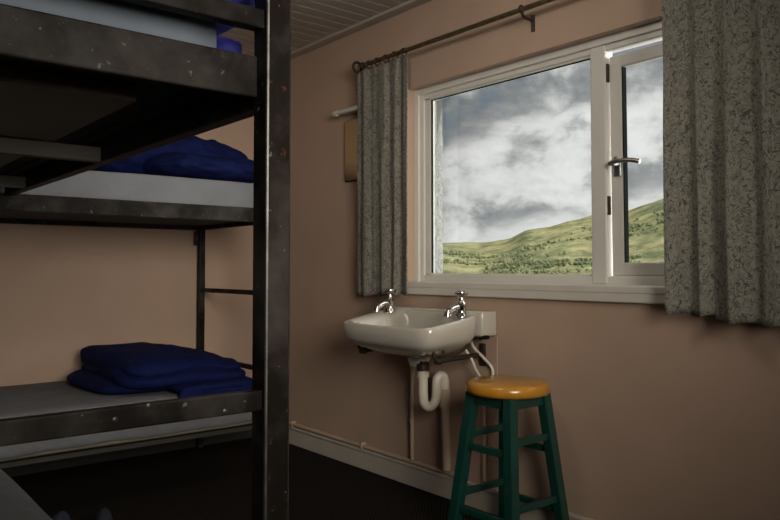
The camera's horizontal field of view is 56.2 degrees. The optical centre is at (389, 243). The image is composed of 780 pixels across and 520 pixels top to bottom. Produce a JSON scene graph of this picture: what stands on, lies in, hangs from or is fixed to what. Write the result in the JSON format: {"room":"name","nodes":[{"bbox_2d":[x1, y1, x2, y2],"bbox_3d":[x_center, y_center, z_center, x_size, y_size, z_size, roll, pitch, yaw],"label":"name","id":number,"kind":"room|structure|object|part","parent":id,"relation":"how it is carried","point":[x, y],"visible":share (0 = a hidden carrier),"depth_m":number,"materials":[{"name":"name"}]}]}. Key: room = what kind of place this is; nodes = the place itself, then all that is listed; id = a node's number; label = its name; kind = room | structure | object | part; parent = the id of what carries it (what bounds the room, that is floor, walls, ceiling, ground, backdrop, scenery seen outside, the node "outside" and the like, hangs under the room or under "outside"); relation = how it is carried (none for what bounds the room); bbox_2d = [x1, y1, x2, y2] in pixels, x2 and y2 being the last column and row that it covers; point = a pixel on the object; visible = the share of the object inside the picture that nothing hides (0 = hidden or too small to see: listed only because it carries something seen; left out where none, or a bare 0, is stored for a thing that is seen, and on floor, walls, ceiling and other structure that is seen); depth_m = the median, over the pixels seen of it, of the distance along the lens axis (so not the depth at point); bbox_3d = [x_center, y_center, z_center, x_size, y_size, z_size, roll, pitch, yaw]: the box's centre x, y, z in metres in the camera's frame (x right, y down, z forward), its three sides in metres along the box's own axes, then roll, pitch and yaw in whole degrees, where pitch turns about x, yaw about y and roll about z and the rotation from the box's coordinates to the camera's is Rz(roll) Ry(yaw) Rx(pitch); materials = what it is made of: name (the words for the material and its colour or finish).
{"room":"hostel dormitory room","nodes":[
{"label":"hostel dormitory room","id":0,"kind":"room"},
{"bbox_2d":[0,116,253,386],"bbox_3d":[-2.210,-0.007,3.441,3.650,2.495,0.120,2,-3,-39],"label":"wall","id":1,"kind":"structure","parent":0,"point":[65,290],"depth_m":3.94,"materials":[{"name":"paint"}]},
{"bbox_2d":[1,430,251,476],"bbox_3d":[-2.135,1.058,3.377,3.532,0.160,0.018,2,-3,-39],"label":"baseboard","id":2,"kind":"structure","parent":1,"relation":"attached to","point":[170,446],"depth_m":3.92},
{"bbox_2d":[10,438,498,519],"bbox_3d":[-0.376,1.115,1.270,3.780,0.100,5.700,2,-3,-39],"label":"floor","id":3,"kind":"structure","parent":0,"point":[212,481],"depth_m":3.39,"materials":[{"name":"carpet"}]},
{"bbox_2d":[52,511,70,519],"bbox_3d":[-1.240,1.063,2.688,0.096,0.103,0.300,0,-2,-8],"label":"shoe","id":4,"kind":"object","parent":3,"relation":"on","point":[63,515],"visible":1,"depth_m":2.75,"materials":[{"name":"blue fabric"}]},
{"bbox_2d":[95,508,112,519],"bbox_3d":[-1.079,1.064,2.729,0.096,0.103,0.300,1,-2,-17],"label":"shoe","id":5,"kind":"object","parent":3,"relation":"on","point":[104,513],"visible":1,"depth_m":2.77,"materials":[{"name":"blue fabric"}]},
{"bbox_2d":[0,193,252,468],"bbox_3d":[-1.576,0.477,3.256,1.991,1.313,0.889,2,-3,-39],"label":"bunk bed","id":6,"kind":"object","parent":3,"relation":"on","point":[19,208],"visible":0.52,"depth_m":3.32,"materials":[{"name":"paint"}]},
{"bbox_3d":[-1.840,-0.134,3.613,1.974,0.067,0.034,2,-3,-39],"label":"rail","id":7,"kind":"part","parent":6,"relation":"part of","materials":[{"name":"metal"}]},
{"bbox_3d":[-1.576,-0.145,3.278,1.917,0.018,0.815,2,-3,-39],"label":"board","id":8,"kind":"part","parent":6,"relation":"part of","materials":[{"name":"black metal"}]},
{"bbox_2d":[0,380,251,461],"bbox_3d":[-1.562,0.759,3.237,1.914,0.186,0.852,2,-3,-39],"label":"mattress","id":9,"kind":"object","parent":6,"relation":"on","point":[58,396],"visible":0.3,"depth_m":3.10,"materials":[{"name":"grey fabric"}]},
{"bbox_2d":[67,342,251,397],"bbox_3d":[-1.132,0.621,3.533,0.701,0.242,0.847,2,-3,-39],"label":"quilt","id":10,"kind":"object","parent":9,"relation":"on","point":[138,367],"visible":0.91,"depth_m":3.34,"materials":[{"name":"blue fabric"}]},
{"bbox_3d":[-1.576,0.865,3.243,1.917,0.018,0.815,2,-3,-39],"label":"board","id":11,"kind":"part","parent":6,"relation":"part of","materials":[{"name":"black metal"}]},
{"bbox_2d":[0,171,252,207],"bbox_3d":[-1.559,-0.232,3.277,1.920,0.150,0.843,2,-3,-39],"label":"mattress","id":12,"kind":"object","parent":6,"relation":"on","point":[88,184],"visible":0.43,"depth_m":3.16,"materials":[{"name":"white fabric"}]},
{"bbox_2d":[89,136,253,182],"bbox_3d":[-1.039,-0.410,3.547,0.782,0.266,0.652,2,-3,-39],"label":"quilt","id":13,"kind":"object","parent":12,"relation":"on","point":[196,157],"visible":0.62,"depth_m":3.35,"materials":[{"name":"blue fabric"}]},
{"bbox_3d":[-1.298,-0.157,2.953,1.974,0.067,0.034,2,-3,-39],"label":"rail","id":14,"kind":"part","parent":6,"relation":"part of","materials":[{"name":"metal"}]},
{"bbox_3d":[-1.091,0.532,4.206,0.034,1.270,0.034,2,-3,-39],"label":"post","id":15,"kind":"part","parent":6,"relation":"part of","materials":[{"name":"metal"}]},
{"bbox_3d":[-0.820,-0.122,3.898,0.030,0.060,0.821,2,-3,-39],"label":"rail","id":16,"kind":"part","parent":6,"relation":"part of","materials":[{"name":"metal"}]},
{"bbox_2d":[0,0,290,519],"bbox_3d":[-1.161,0.165,1.724,0.920,1.830,2.005,2,-3,-39],"label":"bunk bed","id":17,"kind":"object","parent":3,"relation":"on","point":[77,96],"visible":1,"depth_m":1.23,"materials":[{"name":"paint"}]},
{"bbox_3d":[-1.376,-0.268,1.941,0.685,0.028,0.730,2,-3,-39],"label":"panel","id":18,"kind":"part","parent":17,"relation":"part of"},
{"bbox_2d":[0,469,51,519],"bbox_3d":[-1.207,0.700,1.686,0.728,0.098,1.916,2,-3,-39],"label":"mattress","id":19,"kind":"object","parent":17,"relation":"on","point":[15,503],"visible":1,"depth_m":1.87,"materials":[{"name":"grey fabric"}]},
{"bbox_3d":[-0.928,-0.287,1.397,0.685,0.028,0.560,2,-3,-39],"label":"panel","id":20,"kind":"part","parent":17,"relation":"part of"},
{"bbox_3d":[-1.177,-0.295,1.759,0.880,0.011,1.955,2,-3,-39],"label":"board","id":21,"kind":"part","parent":17,"relation":"part of","materials":[{"name":"black metal"}]},
{"bbox_2d":[0,0,215,47],"bbox_3d":[-1.192,-0.357,1.752,0.767,0.110,1.912,2,-3,-39],"label":"mattress","id":22,"kind":"object","parent":17,"relation":"on","point":[114,13],"visible":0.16,"depth_m":1.16,"materials":[{"name":"white fabric"}]},
{"bbox_2d":[216,0,254,53],"bbox_3d":[-0.584,-0.456,1.483,0.474,0.264,0.692,2,-3,-39],"label":"quilt","id":23,"kind":"object","parent":22,"relation":"on","point":[224,43],"visible":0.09,"depth_m":1.33,"materials":[{"name":"blue fabric"}]},
{"bbox_3d":[-0.550,-0.296,0.996,0.828,0.071,0.012,2,-3,-39],"label":"rail","id":24,"kind":"part","parent":17,"relation":"part of","materials":[{"name":"metal"}]},
{"bbox_3d":[-0.836,-0.246,2.035,0.032,0.070,1.959,2,-3,-39],"label":"rail","id":25,"kind":"part","parent":17,"relation":"part of","materials":[{"name":"metal"}]},
{"bbox_3d":[-0.537,0.252,0.961,0.828,0.034,0.020,2,-3,-39],"label":"rail","id":26,"kind":"part","parent":17,"relation":"part of","materials":[{"name":"metal"}]},
{"bbox_3d":[-0.540,-0.390,0.987,0.828,0.033,0.028,2,-3,-39],"label":"rail","id":27,"kind":"part","parent":17,"relation":"part of","materials":[{"name":"metal"}]},
{"bbox_3d":[-0.203,0.148,1.245,0.048,1.830,0.048,2,-3,-39],"label":"post","id":28,"kind":"part","parent":17,"relation":"part of","materials":[{"name":"metal"}]},
{"bbox_2d":[448,375,568,519],"bbox_3d":[0.439,0.814,2.712,0.335,0.609,0.335,2,-3,-39],"label":"bar stool","id":29,"kind":"object","parent":3,"relation":"on","point":[509,394],"visible":1,"depth_m":2.67,"materials":[{"name":"green wood"}]},
{"bbox_3d":[0.270,0.836,2.728,0.131,0.566,0.053,0,-2,6],"label":"leg","id":30,"kind":"part","parent":29,"relation":"part of","materials":[{"name":"green paint"}]},
{"bbox_3d":[0.456,0.841,2.881,0.053,0.566,0.131,0,-2,6],"label":"leg","id":31,"kind":"part","parent":29,"relation":"part of","materials":[{"name":"green paint"}]},
{"bbox_3d":[0.439,0.532,2.722,0.314,0.046,0.314,2,-3,-39],"label":"seat","id":32,"kind":"part","parent":29,"relation":"part of","materials":[{"name":"brown wood"}]},
{"bbox_3d":[0.422,0.829,2.543,0.053,0.566,0.131,0,-2,6],"label":"leg","id":33,"kind":"part","parent":29,"relation":"part of","materials":[{"name":"green paint"}]},
{"bbox_3d":[0.608,0.835,2.695,0.131,0.566,0.053,0,-2,6],"label":"leg","id":34,"kind":"part","parent":29,"relation":"part of","materials":[{"name":"green paint"}]},
{"bbox_2d":[219,0,408,55],"bbox_3d":[-0.383,-1.278,1.362,3.780,0.100,5.720,2,-3,-39],"label":"ceiling","id":35,"kind":"structure","parent":0,"point":[311,20],"depth_m":3.71,"materials":[{"name":"white wood"}]},
{"bbox_2d":[433,121,442,272],"bbox_3d":[1.132,0.127,2.558,0.140,3.225,5.720,2,-3,-39],"label":"wall","id":36,"kind":"structure","parent":0,"point":[438,171],"depth_m":3.64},
{"bbox_2d":[289,0,779,519],"bbox_3d":[1.028,-0.041,2.478,0.130,2.495,5.720,2,-3,-39],"label":"wall","id":37,"kind":"structure","parent":0,"point":[658,415],"depth_m":2.88,"materials":[{"name":"paint"}]},
{"bbox_2d":[332,105,356,116],"bbox_3d":[-0.155,-0.703,3.785,0.070,0.030,0.405,2,-3,-39],"label":"strip light","id":38,"kind":"object","parent":37,"relation":"attached to","point":[352,110],"visible":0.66,"depth_m":3.85,"materials":[{"name":"white paint"}]},
{"bbox_3d":[-0.135,-0.704,3.779,0.046,0.018,0.350,2,-3,-39],"label":"plate","id":39,"kind":"part","parent":38,"relation":"part of","materials":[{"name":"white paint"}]},
{"bbox_2d":[345,118,357,181],"bbox_3d":[-0.115,-0.501,3.772,0.014,0.330,0.395,2,-3,-39],"label":"wall mirror","id":40,"kind":"object","parent":37,"relation":"attached to","point":[351,126],"visible":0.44,"depth_m":3.87,"materials":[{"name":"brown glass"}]},
{"bbox_2d":[291,0,430,58],"bbox_3d":[0.961,-1.185,2.450,0.060,0.018,5.500,2,-3,-39],"label":"trim","id":41,"kind":"structure","parent":37,"relation":"attached to","point":[410,4],"depth_m":3.79,"materials":[{"name":"white wood"}]},
{"bbox_2d":[289,421,453,477],"bbox_3d":[-0.171,1.035,3.772,0.032,0.038,1.501,2,-3,-39],"label":"pipe","id":42,"kind":"object","parent":37,"relation":"attached to","point":[362,445],"visible":0.85,"depth_m":3.65,"materials":[{"name":"metal"}]},
{"bbox_2d":[409,366,414,459],"bbox_3d":[0.104,0.706,3.434,0.024,0.612,0.025,2,-3,-39],"label":"riser pipe","id":43,"kind":"object","parent":37,"relation":"attached to","point":[411,372],"visible":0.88,"depth_m":3.42,"materials":[{"name":"metal"}]},
{"bbox_2d":[343,288,495,470],"bbox_3d":[0.103,0.595,3.163,0.397,0.793,0.630,2,-3,-39],"label":"washbasin","id":44,"kind":"object","parent":37,"relation":"attached to","point":[418,334],"visible":0.98,"depth_m":3.10,"materials":[{"name":"white ceramic"}]},
{"bbox_2d":[373,288,395,312],"bbox_3d":[-0.026,0.264,3.395,0.125,0.114,0.058,2,-3,-39],"label":"tap","id":45,"kind":"object","parent":44,"relation":"on","point":[389,303],"depth_m":3.40,"materials":[{"name":"silver metal"}]},
{"bbox_3d":[0.064,0.413,3.150,0.312,0.238,0.610,2,-3,-39],"label":"bowl","id":46,"kind":"part","parent":44,"relation":"part of","materials":[{"name":"white ceramic"}]},
{"bbox_2d":[444,291,467,317],"bbox_3d":[0.273,0.251,3.032,0.125,0.114,0.058,2,-3,-39],"label":"tap","id":47,"kind":"object","parent":44,"relation":"on","point":[460,306],"depth_m":3.03,"materials":[{"name":"silver metal"}]},
{"bbox_2d":[289,425,593,519],"bbox_3d":[0.975,1.051,2.383,0.024,0.105,5.500,2,-3,-39],"label":"baseboard","id":48,"kind":"structure","parent":37,"relation":"attached to","point":[428,480],"depth_m":3.48,"materials":[{"name":"paint"}]},
{"bbox_2d":[398,336,497,419],"bbox_3d":[0.244,0.571,3.305,0.004,0.350,0.650,2,-3,-39],"label":"panel","id":49,"kind":"object","parent":37,"relation":"attached to","point":[459,372],"visible":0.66,"depth_m":3.23,"materials":[{"name":"paint"}]},
{"bbox_2d":[352,0,555,73],"bbox_3d":[0.712,-0.920,2.708,0.112,0.109,2.730,2,-3,-39],"label":"curtain rod","id":50,"kind":"object","parent":37,"relation":"attached to","point":[521,8],"visible":0.82,"depth_m":3.12,"materials":[{"name":"metal"}]},
{"bbox_2d":[357,48,407,296],"bbox_3d":[-0.042,-0.332,3.570,0.042,1.186,0.410,2,-3,-39],"label":"curtain","id":51,"kind":"object","parent":50,"relation":"hanging from","point":[382,89],"visible":0.99,"depth_m":3.56,"materials":[{"name":"fabric"}]},
{"bbox_2d":[661,0,779,327],"bbox_3d":[1.202,-0.367,2.064,0.061,1.220,0.920,2,-3,-39],"label":"curtain","id":52,"kind":"object","parent":50,"relation":"hanging from","point":[721,58],"visible":1,"depth_m":2.26,"materials":[{"name":"fabric"}]},
{"bbox_2d":[482,406,487,481],"bbox_3d":[0.400,0.833,3.086,0.017,0.349,0.019,2,-3,-39],"label":"riser pipe","id":53,"kind":"object","parent":37,"relation":"attached to","point":[483,407],"visible":0.72,"depth_m":3.08,"materials":[{"name":"paint"}]},
{"bbox_2d":[407,20,664,303],"bbox_3d":[0.808,-0.286,2.717,0.127,0.998,2.196,2,-3,-39],"label":"window","id":54,"kind":"structure","parent":37,"relation":"in","point":[613,278],"depth_m":2.77,"materials":[{"name":"white plastic"}]},
{"bbox_3d":[0.488,-0.290,3.168,0.006,0.860,0.942,2,-3,-39],"label":"fixed pane","id":55,"kind":"part","parent":54,"relation":"part of","materials":[{"name":"clear glass"}]},
{"bbox_3d":[0.797,0.181,2.682,0.087,0.061,2.181,2,-3,-39],"label":"sill","id":56,"kind":"part","parent":54,"relation":"part of","materials":[{"name":"white paint"}]},
{"bbox_3d":[0.861,-0.290,2.657,0.055,0.075,0.131,2,-3,-39],"label":"handle","id":57,"kind":"part","parent":54,"relation":"part of","materials":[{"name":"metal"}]},
{"label":"outside","id":58,"kind":"structure","parent":0,"visible":0},
{"bbox_2d":[443,199,663,273],"bbox_3d":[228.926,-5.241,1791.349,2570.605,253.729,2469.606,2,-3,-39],"label":"hillside","id":59,"kind":"structure","parent":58,"point":[651,245],"depth_m":1089.92,"materials":[{"name":"green plant"}]},
{"bbox_2d":[443,211,663,273],"bbox_3d":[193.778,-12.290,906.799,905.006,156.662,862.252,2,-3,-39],"label":"woodland","id":60,"kind":"object","parent":59,"relation":"on","point":[515,264],"visible":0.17,"depth_m":999.67,"materials":[{"name":"green plant"}]}
]}

